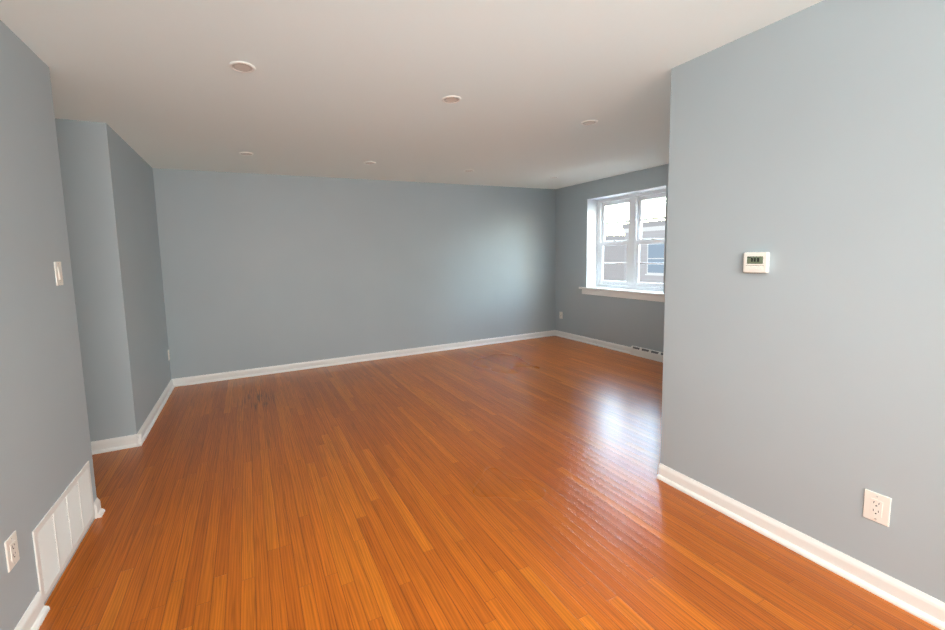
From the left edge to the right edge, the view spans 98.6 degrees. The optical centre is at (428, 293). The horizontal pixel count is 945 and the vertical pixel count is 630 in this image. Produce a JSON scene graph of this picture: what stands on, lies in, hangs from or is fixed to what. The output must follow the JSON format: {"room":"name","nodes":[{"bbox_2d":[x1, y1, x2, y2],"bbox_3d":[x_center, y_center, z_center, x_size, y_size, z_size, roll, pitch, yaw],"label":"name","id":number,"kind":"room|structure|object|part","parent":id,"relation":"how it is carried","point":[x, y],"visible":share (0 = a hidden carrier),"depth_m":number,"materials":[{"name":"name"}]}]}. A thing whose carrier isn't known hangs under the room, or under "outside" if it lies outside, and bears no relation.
{"room":"empty living room","nodes":[
{"label":"empty living room","id":0,"kind":"room"},
{"bbox_2d":[0,20,96,629],"bbox_3d":[-1.003,0.234,-0.016,0.140,2.440,4.825,-4,6,-24],"label":"wall","id":1,"kind":"structure","parent":0,"point":[45,450],"depth_m":1.77,"materials":[{"name":"paint"}]},
{"bbox_2d":[4,531,19,572],"bbox_3d":[-1.548,0.961,1.505,0.008,0.118,0.074,-4,6,-24],"label":"electrical outlet","id":2,"kind":"object","parent":1,"relation":"attached to","point":[11,550],"visible":1,"depth_m":1.50,"materials":[{"name":"white plastic"}]},
{"bbox_2d":[14,592,49,629],"bbox_3d":[-0.746,1.424,-0.198,0.031,0.091,4.105,-4,6,-24],"label":"baseboard","id":3,"kind":"structure","parent":1,"relation":"attached to","point":[35,614],"depth_m":1.60,"materials":[{"name":"white wood"}]},
{"bbox_2d":[54,261,63,285],"bbox_3d":[-1.854,-0.099,2.032,0.012,0.120,0.074,-4,6,-24],"label":"light switch","id":4,"kind":"object","parent":1,"relation":"attached to","point":[58,273],"visible":1,"depth_m":2.02,"materials":[{"name":"white plastic"}]},
{"bbox_2d":[32,461,94,601],"bbox_3d":[-1.735,1.109,1.951,0.010,0.325,0.640,-4,6,-24],"label":"air vent","id":5,"kind":"object","parent":1,"relation":"in","point":[60,529],"visible":0.92,"depth_m":1.88,"materials":[{"name":"white metal"}]},
{"bbox_2d":[94,498,104,518],"bbox_3d":[-1.869,1.217,2.296,0.031,0.091,0.060,-4,6,-24],"label":"baseboard","id":6,"kind":"structure","parent":1,"relation":"attached to","point":[99,511],"depth_m":2.28,"materials":[{"name":"white wood"}]},
{"bbox_2d":[55,118,170,441],"bbox_3d":[-3.451,-0.027,3.417,1.788,2.440,1.603,-4,6,-24],"label":"wall","id":7,"kind":"structure","parent":0,"point":[109,201],"depth_m":3.06,"materials":[{"name":"paint"}]},
{"bbox_2d":[91,433,141,454],"bbox_3d":[-3.071,1.203,2.792,1.819,0.091,0.031,-4,6,-24],"label":"baseboard","id":8,"kind":"structure","parent":7,"relation":"attached to","point":[112,444],"depth_m":3.09,"materials":[{"name":"white wood"}]},
{"bbox_2d":[136,379,174,445],"bbox_3d":[-2.584,1.086,3.883,0.031,0.091,1.634,-4,6,-24],"label":"baseboard","id":9,"kind":"structure","parent":7,"relation":"attached to","point":[149,422],"depth_m":3.68,"materials":[{"name":"white wood"}]},
{"bbox_2d":[153,168,555,378],"bbox_3d":[-1.190,-0.280,5.434,7.981,2.440,0.250,-4,6,-24],"label":"wall","id":10,"kind":"structure","parent":0,"point":[262,270],"depth_m":5.30,"materials":[{"name":"paint"}]},
{"bbox_2d":[172,330,554,386],"bbox_3d":[-0.376,0.849,5.740,5.593,0.091,0.031,-4,6,-24],"label":"baseboard","id":11,"kind":"structure","parent":10,"relation":"attached to","point":[199,379],"depth_m":5.41,"materials":[{"name":"white wood"}]},
{"bbox_2d":[0,0,822,188],"bbox_3d":[0.313,-1.270,1.900,7.981,0.120,7.858,-4,6,-24],"label":"ceiling","id":12,"kind":"structure","parent":0,"point":[338,88],"depth_m":2.33,"materials":[{"name":"white paint"}]},
{"bbox_2d":[229,61,254,72],"bbox_3d":[-0.983,-1.194,2.138,0.128,0.008,0.128,-4,6,-24],"label":"recessed light","id":13,"kind":"object","parent":12,"relation":"in","point":[241,66],"visible":1,"depth_m":2.13,"materials":[{"name":"white plastic"}]},
{"bbox_2d":[239,152,253,155],"bbox_3d":[-1.751,-1.340,3.891,0.128,0.008,0.128,-4,6,-24],"label":"recessed light","id":14,"kind":"object","parent":12,"relation":"in","point":[246,153],"visible":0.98,"depth_m":3.88,"materials":[{"name":"white plastic"}]},
{"bbox_2d":[364,161,375,164],"bbox_3d":[-0.637,-1.419,4.408,0.128,0.008,0.128,-4,6,-24],"label":"recessed light","id":15,"kind":"object","parent":12,"relation":"in","point":[369,162],"visible":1,"depth_m":4.39,"materials":[{"name":"white plastic"}]},
{"bbox_2d":[442,95,460,103],"bbox_3d":[0.153,-1.275,2.665,0.128,0.008,0.128,-4,6,-24],"label":"recessed light","id":16,"kind":"object","parent":12,"relation":"in","point":[451,99],"visible":1,"depth_m":2.66,"materials":[{"name":"white plastic"}]},
{"bbox_2d":[581,120,597,125],"bbox_3d":[1.286,-1.358,3.223,0.128,0.008,0.128,-4,6,-24],"label":"recessed light","id":17,"kind":"object","parent":12,"relation":"in","point":[588,122],"visible":0.98,"depth_m":3.22,"materials":[{"name":"white plastic"}]},
{"bbox_2d":[39,336,940,629],"bbox_3d":[0.382,1.277,2.142,7.981,0.120,7.858,-4,6,-24],"label":"floor","id":18,"kind":"structure","parent":0,"point":[507,486],"depth_m":2.19,"materials":[{"name":"brown wood"}]},
{"bbox_2d":[555,164,668,351],"bbox_3d":[3.797,-0.231,3.501,0.340,2.440,7.358,-4,6,-24],"label":"wall","id":19,"kind":"structure","parent":0,"point":[628,322],"depth_m":6.06,"materials":[{"name":"paint"}]},
{"bbox_2d":[555,330,630,353],"bbox_3d":[2.464,0.730,6.191,0.031,0.091,1.518,-4,6,-24],"label":"baseboard","id":20,"kind":"structure","parent":19,"relation":"attached to","point":[605,344],"depth_m":6.09,"materials":[{"name":"white wood"}]},
{"bbox_2d":[579,287,664,301],"bbox_3d":[2.762,0.004,5.675,0.254,0.107,1.485,-4,6,-24],"label":"window sill","id":21,"kind":"structure","parent":19,"relation":"attached to","point":[656,296],"depth_m":5.54,"materials":[{"name":"white wood"}]},
{"bbox_2d":[586,185,665,291],"bbox_3d":[2.794,-0.712,5.616,0.284,1.330,1.260,-4,6,-24],"label":"window","id":22,"kind":"structure","parent":19,"relation":"in","point":[593,227],"depth_m":5.97,"materials":[{"name":"white"}]},
{"bbox_2d":[599,198,629,285],"bbox_3d":[2.753,-0.739,5.938,0.068,1.231,0.535,-4,6,-24],"label":"window unit","id":23,"kind":"structure","parent":22,"relation":"attached to","point":[602,243],"depth_m":6.03,"materials":[{"name":"white plastic"}]},
{"bbox_2d":[634,193,665,287],"bbox_3d":[3.008,-0.692,5.372,0.068,1.231,0.535,-4,6,-24],"label":"window unit","id":24,"kind":"structure","parent":22,"relation":"attached to","point":[639,241],"depth_m":5.54,"materials":[{"name":"white plastic"}]},
{"bbox_3d":[3.012,-0.692,5.373,0.036,1.123,0.437,-4,6,-24],"label":"glass","id":25,"kind":"part","parent":22,"relation":"part of","materials":[{"name":"clear glass"}]},
{"bbox_2d":[630,346,662,362],"bbox_3d":[3.163,0.847,4.614,0.050,0.118,1.940,-4,6,-24],"label":"baseboard heater","id":26,"kind":"object","parent":19,"relation":"attached to","point":[650,354],"visible":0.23,"depth_m":5.26,"materials":[{"name":"white metal"}]},
{"bbox_2d":[660,0,944,602],"bbox_3d":[2.230,0.070,0.782,0.140,2.440,3.654,-4,6,-24],"label":"wall","id":27,"kind":"structure","parent":0,"point":[803,386],"depth_m":1.76,"materials":[{"name":"paint"}]},
{"bbox_2d":[743,252,769,272],"bbox_3d":[1.596,-0.149,1.966,0.028,0.100,0.104,-4,6,-24],"label":"thermostat","id":28,"kind":"object","parent":27,"relation":"attached to","point":[755,262],"visible":1,"depth_m":1.95,"materials":[{"name":"white plastic"}]},
{"bbox_2d":[656,463,944,629],"bbox_3d":[2.183,1.244,0.859,0.031,0.091,3.654,-4,6,-24],"label":"baseboard","id":29,"kind":"structure","parent":27,"relation":"attached to","point":[927,608],"depth_m":1.81,"materials":[{"name":"white wood"}]},
{"bbox_2d":[863,489,890,526],"bbox_3d":[1.822,0.872,1.642,0.008,0.122,0.076,-4,6,-24],"label":"outlet","id":30,"kind":"object","parent":27,"relation":"attached to","point":[877,507],"visible":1,"depth_m":1.64,"materials":[{"name":"white plastic"}]},
{"bbox_3d":[11.948,1.654,15.380,23.400,3.200,46.000,-4,6,-24],"label":"street","id":31,"kind":"object","parent":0,"visible":0},
{"bbox_2d":[603,236,624,280],"bbox_3d":[7.237,-1.002,29.481,7.220,5.670,12.100,-4,6,-24],"label":"rowhouse","id":32,"kind":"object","parent":31,"relation":"on","point":[608,274],"depth_m":24.58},
{"bbox_2d":[622,220,664,282],"bbox_3d":[20.199,0.062,11.595,7.220,6.240,28.600,-4,6,-24],"label":"rowhouse","id":33,"kind":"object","parent":31,"relation":"on","point":[653,269],"depth_m":21.51,"materials":[{"name":"white"}]}
]}

